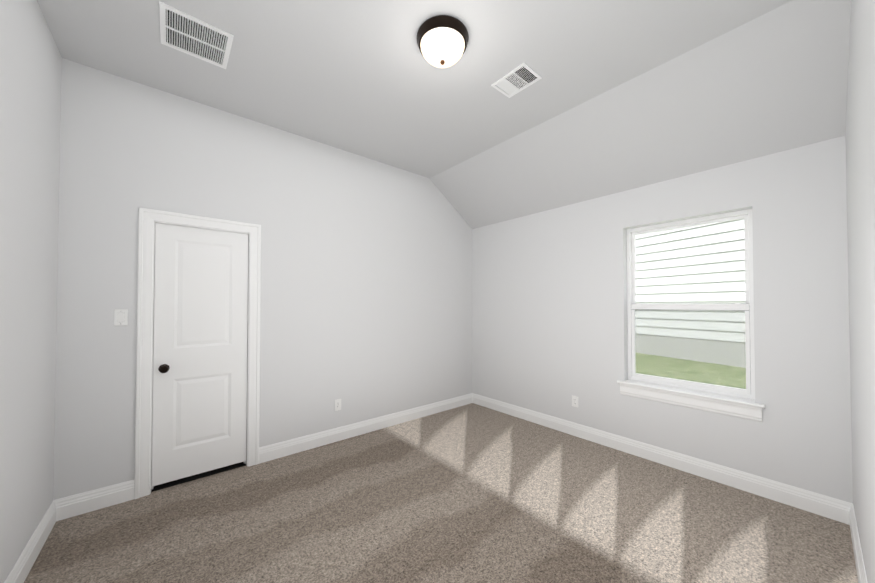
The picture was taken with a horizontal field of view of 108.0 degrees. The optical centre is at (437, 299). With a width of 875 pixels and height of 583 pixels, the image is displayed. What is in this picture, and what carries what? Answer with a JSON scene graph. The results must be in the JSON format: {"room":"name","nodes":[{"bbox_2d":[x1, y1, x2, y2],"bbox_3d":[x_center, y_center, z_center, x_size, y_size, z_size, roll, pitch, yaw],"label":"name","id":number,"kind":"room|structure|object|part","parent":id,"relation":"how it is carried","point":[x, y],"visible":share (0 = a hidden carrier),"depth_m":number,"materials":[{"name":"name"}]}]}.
{"room":"empty bedroom","nodes":[
{"label":"empty bedroom","id":0,"kind":"room"},
{"bbox_2d":[0,0,61,582],"bbox_3d":[-1.440,-0.184,0.734,0.120,3.319,3.484,1,-1,-40],"label":"wall","id":1,"kind":"structure","parent":0,"point":[30,86],"depth_m":1.66,"materials":[{"name":"white paint"}]},
{"bbox_2d":[4,499,59,582],"bbox_3d":[-1.436,1.358,0.810,0.016,0.137,3.334,1,-1,-40],"label":"baseboard","id":2,"kind":"structure","parent":1,"relation":"attached to","point":[21,569],"depth_m":1.76,"materials":[{"name":"white wood"}]},
{"bbox_2d":[53,58,472,499],"bbox_3d":[-1.026,-0.141,3.434,4.228,3.319,0.120,1,-1,-40],"label":"wall","id":3,"kind":"structure","parent":0,"point":[366,293],"depth_m":2.94,"materials":[{"name":"white paint"}]},
{"bbox_2d":[60,480,133,519],"bbox_3d":[-2.350,1.381,2.209,0.356,0.137,0.016,1,-1,-40],"label":"baseboard","id":4,"kind":"structure","parent":3,"relation":"attached to","point":[85,502],"depth_m":2.20,"materials":[{"name":"white wood"}]},
{"bbox_2d":[114,309,127,325],"bbox_3d":[-2.280,0.126,2.291,0.070,0.115,0.011,1,-1,-40],"label":"rocker light switch","id":5,"kind":"object","parent":3,"relation":"attached to","point":[120,316],"visible":1,"depth_m":2.29,"materials":[{"name":"white plastic"}]},
{"bbox_2d":[134,207,260,498],"bbox_3d":[-1.948,0.388,2.650,0.806,2.136,0.161,1,-1,-40],"label":"door frame","id":6,"kind":"structure","parent":3,"relation":"attached to","point":[147,218],"depth_m":2.42,"materials":[{"name":"white wood"}]},
{"bbox_2d":[152,223,247,485],"bbox_3d":[-1.913,0.413,2.608,0.620,2.002,0.100,1,-1,-40],"label":"door","id":7,"kind":"structure","parent":3,"relation":"in","point":[199,426],"depth_m":2.60,"materials":[{"name":"white wood"}]},
{"bbox_3d":[-2.092,0.528,2.433,0.066,0.066,0.065,1,-1,-40],"label":"knob","id":8,"kind":"part","parent":7,"relation":"part of","materials":[{"name":"black metal"}]},
{"bbox_2d":[335,399,340,410],"bbox_3d":[-1.039,1.095,3.321,0.070,0.115,0.007,1,-1,-40],"label":"outlet","id":9,"kind":"object","parent":3,"relation":"attached to","point":[338,402],"visible":1,"depth_m":3.32,"materials":[{"name":"white plastic"}]},
{"bbox_2d":[259,393,471,463],"bbox_3d":[-0.548,1.405,3.722,2.738,0.137,0.016,1,-1,-40],"label":"baseboard","id":10,"kind":"structure","parent":3,"relation":"attached to","point":[285,448],"depth_m":3.41,"materials":[{"name":"white wood"}]},
{"bbox_2d":[24,403,857,582],"bbox_3d":[0.095,1.487,2.074,4.228,0.080,3.604,1,-1,-40],"label":"floor","id":11,"kind":"structure","parent":0,"point":[472,493],"depth_m":2.06,"materials":[{"name":"carpet"}]},
{"bbox_2d":[37,0,850,228],"bbox_3d":[0.095,-1.395,2.120,4.228,0.852,3.604,1,-1,-40],"label":"ceiling","id":12,"kind":"structure","parent":0,"point":[622,95],"depth_m":2.22,"materials":[{"name":"grey paint"}]},
{"bbox_2d":[159,1,233,68],"bbox_3d":[-1.497,-1.619,1.977,0.345,0.010,0.355,1,-1,-40],"label":"ceiling vent","id":13,"kind":"object","parent":12,"relation":"in","point":[181,31],"visible":1,"depth_m":1.96,"materials":[{"name":"white metal"}]},
{"bbox_2d":[417,15,468,67],"bbox_3d":[0.031,-1.539,1.968,0.322,0.170,0.322,1,-1,-40],"label":"ceiling light","id":14,"kind":"object","parent":12,"relation":"attached to","point":[442,41],"visible":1,"depth_m":1.88,"materials":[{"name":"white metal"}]},
{"bbox_3d":[0.031,-1.524,1.968,0.274,0.094,0.274,1,-1,-40],"label":"lamp shade","id":15,"kind":"part","parent":14,"relation":"part of","materials":[{"name":"white glass"}]},
{"bbox_2d":[491,63,541,97],"bbox_3d":[0.581,-1.613,2.351,0.222,0.010,0.292,1,-1,-40],"label":"ceiling vent","id":16,"kind":"object","parent":12,"relation":"in","point":[521,77],"visible":1,"depth_m":2.34,"materials":[{"name":"white metal"}]},
{"bbox_2d":[472,136,852,502],"bbox_3d":[1.690,0.080,3.359,0.160,2.875,3.484,1,-1,-40],"label":"wall","id":17,"kind":"structure","parent":0,"point":[549,316],"depth_m":2.66,"materials":[{"name":"white paint"}]},
{"bbox_2d":[572,396,577,406],"bbox_3d":[1.491,1.101,3.450,0.007,0.115,0.070,1,-1,-40],"label":"outlet","id":18,"kind":"object","parent":17,"relation":"attached to","point":[574,401],"visible":1,"depth_m":3.45,"materials":[{"name":"white plastic"}]},
{"bbox_2d":[472,393,843,522],"bbox_3d":[1.575,1.399,3.339,0.016,0.137,3.334,1,-1,-40],"label":"baseboard","id":19,"kind":"structure","parent":17,"relation":"attached to","point":[783,493],"depth_m":2.67,"materials":[{"name":"white wood"}]},
{"bbox_2d":[627,209,754,399],"bbox_3d":[2.193,0.037,2.826,0.068,1.485,0.900,1,-1,-40],"label":"window","id":20,"kind":"structure","parent":17,"relation":"in","point":[683,222],"depth_m":2.75,"materials":[{"name":"white plastic"}]},
{"bbox_3d":[2.205,-0.302,2.842,0.026,0.742,0.836,1,-1,-40],"label":"window sash","id":21,"kind":"part","parent":20,"relation":"part of","materials":[{"name":"white plastic"}]},
{"bbox_2d":[635,310,745,388],"bbox_3d":[2.216,0.400,2.839,0.002,0.706,0.846,1,-1,-40],"label":"screen","id":22,"kind":"object","parent":20,"relation":"attached to","point":[712,349],"depth_m":2.80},
{"bbox_2d":[631,303,750,394],"bbox_3d":[2.183,0.387,2.813,0.038,0.720,0.839,1,-1,-40],"label":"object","id":23,"kind":"structure","parent":20,"relation":"attached to","point":[704,303],"depth_m":2.72,"materials":[{"name":"grey"}]},
{"bbox_3d":[2.181,0.387,2.811,0.032,0.720,0.836,1,-1,-40],"label":"window sash","id":24,"kind":"part","parent":23,"relation":"part of","materials":[{"name":"white plastic"}]},
{"bbox_2d":[617,380,764,407],"bbox_3d":[2.118,0.790,2.751,0.137,0.024,1.000,1,-1,-40],"label":"stool","id":25,"kind":"object","parent":17,"relation":"attached to","point":[730,399],"visible":0.9,"depth_m":2.67,"materials":[{"name":"white wood"}]},
{"bbox_2d":[620,383,761,421],"bbox_3d":[2.091,0.857,2.727,0.024,0.110,0.970,1,-1,-40],"label":"trim","id":26,"kind":"structure","parent":17,"relation":"attached to","point":[731,409],"depth_m":2.65,"materials":[{"name":"white wood"}]},
{"bbox_2d":[845,0,874,582],"bbox_3d":[1.200,-0.184,0.754,3.948,3.319,0.120,1,-1,-40],"label":"wall","id":27,"kind":"structure","parent":0,"point":[860,148],"depth_m":1.44,"materials":[{"name":"white paint"}]},
{"bbox_2d":[844,501,867,582],"bbox_3d":[1.156,1.358,0.782,3.948,0.137,0.016,1,-1,-40],"label":"baseboard","id":28,"kind":"structure","parent":27,"relation":"attached to","point":[849,514],"depth_m":1.78,"materials":[{"name":"white wood"}]},
{"label":"outside","id":29,"kind":"structure","parent":0,"visible":0},
{"bbox_2d":[636,353,745,388],"bbox_3d":[25.711,2.027,21.392,59.820,0.100,80.000,1,-1,-40],"label":"lawn","id":30,"kind":"structure","parent":29,"point":[695,371],"depth_m":7.95,"materials":[{"name":"green plant"}]},
{"bbox_2d":[635,219,745,367],"bbox_3d":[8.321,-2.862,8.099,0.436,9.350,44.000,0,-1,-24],"label":"house","id":31,"kind":"structure","parent":30,"relation":"on","point":[680,250],"depth_m":9.36,"materials":[{"name":"white"}]}
]}

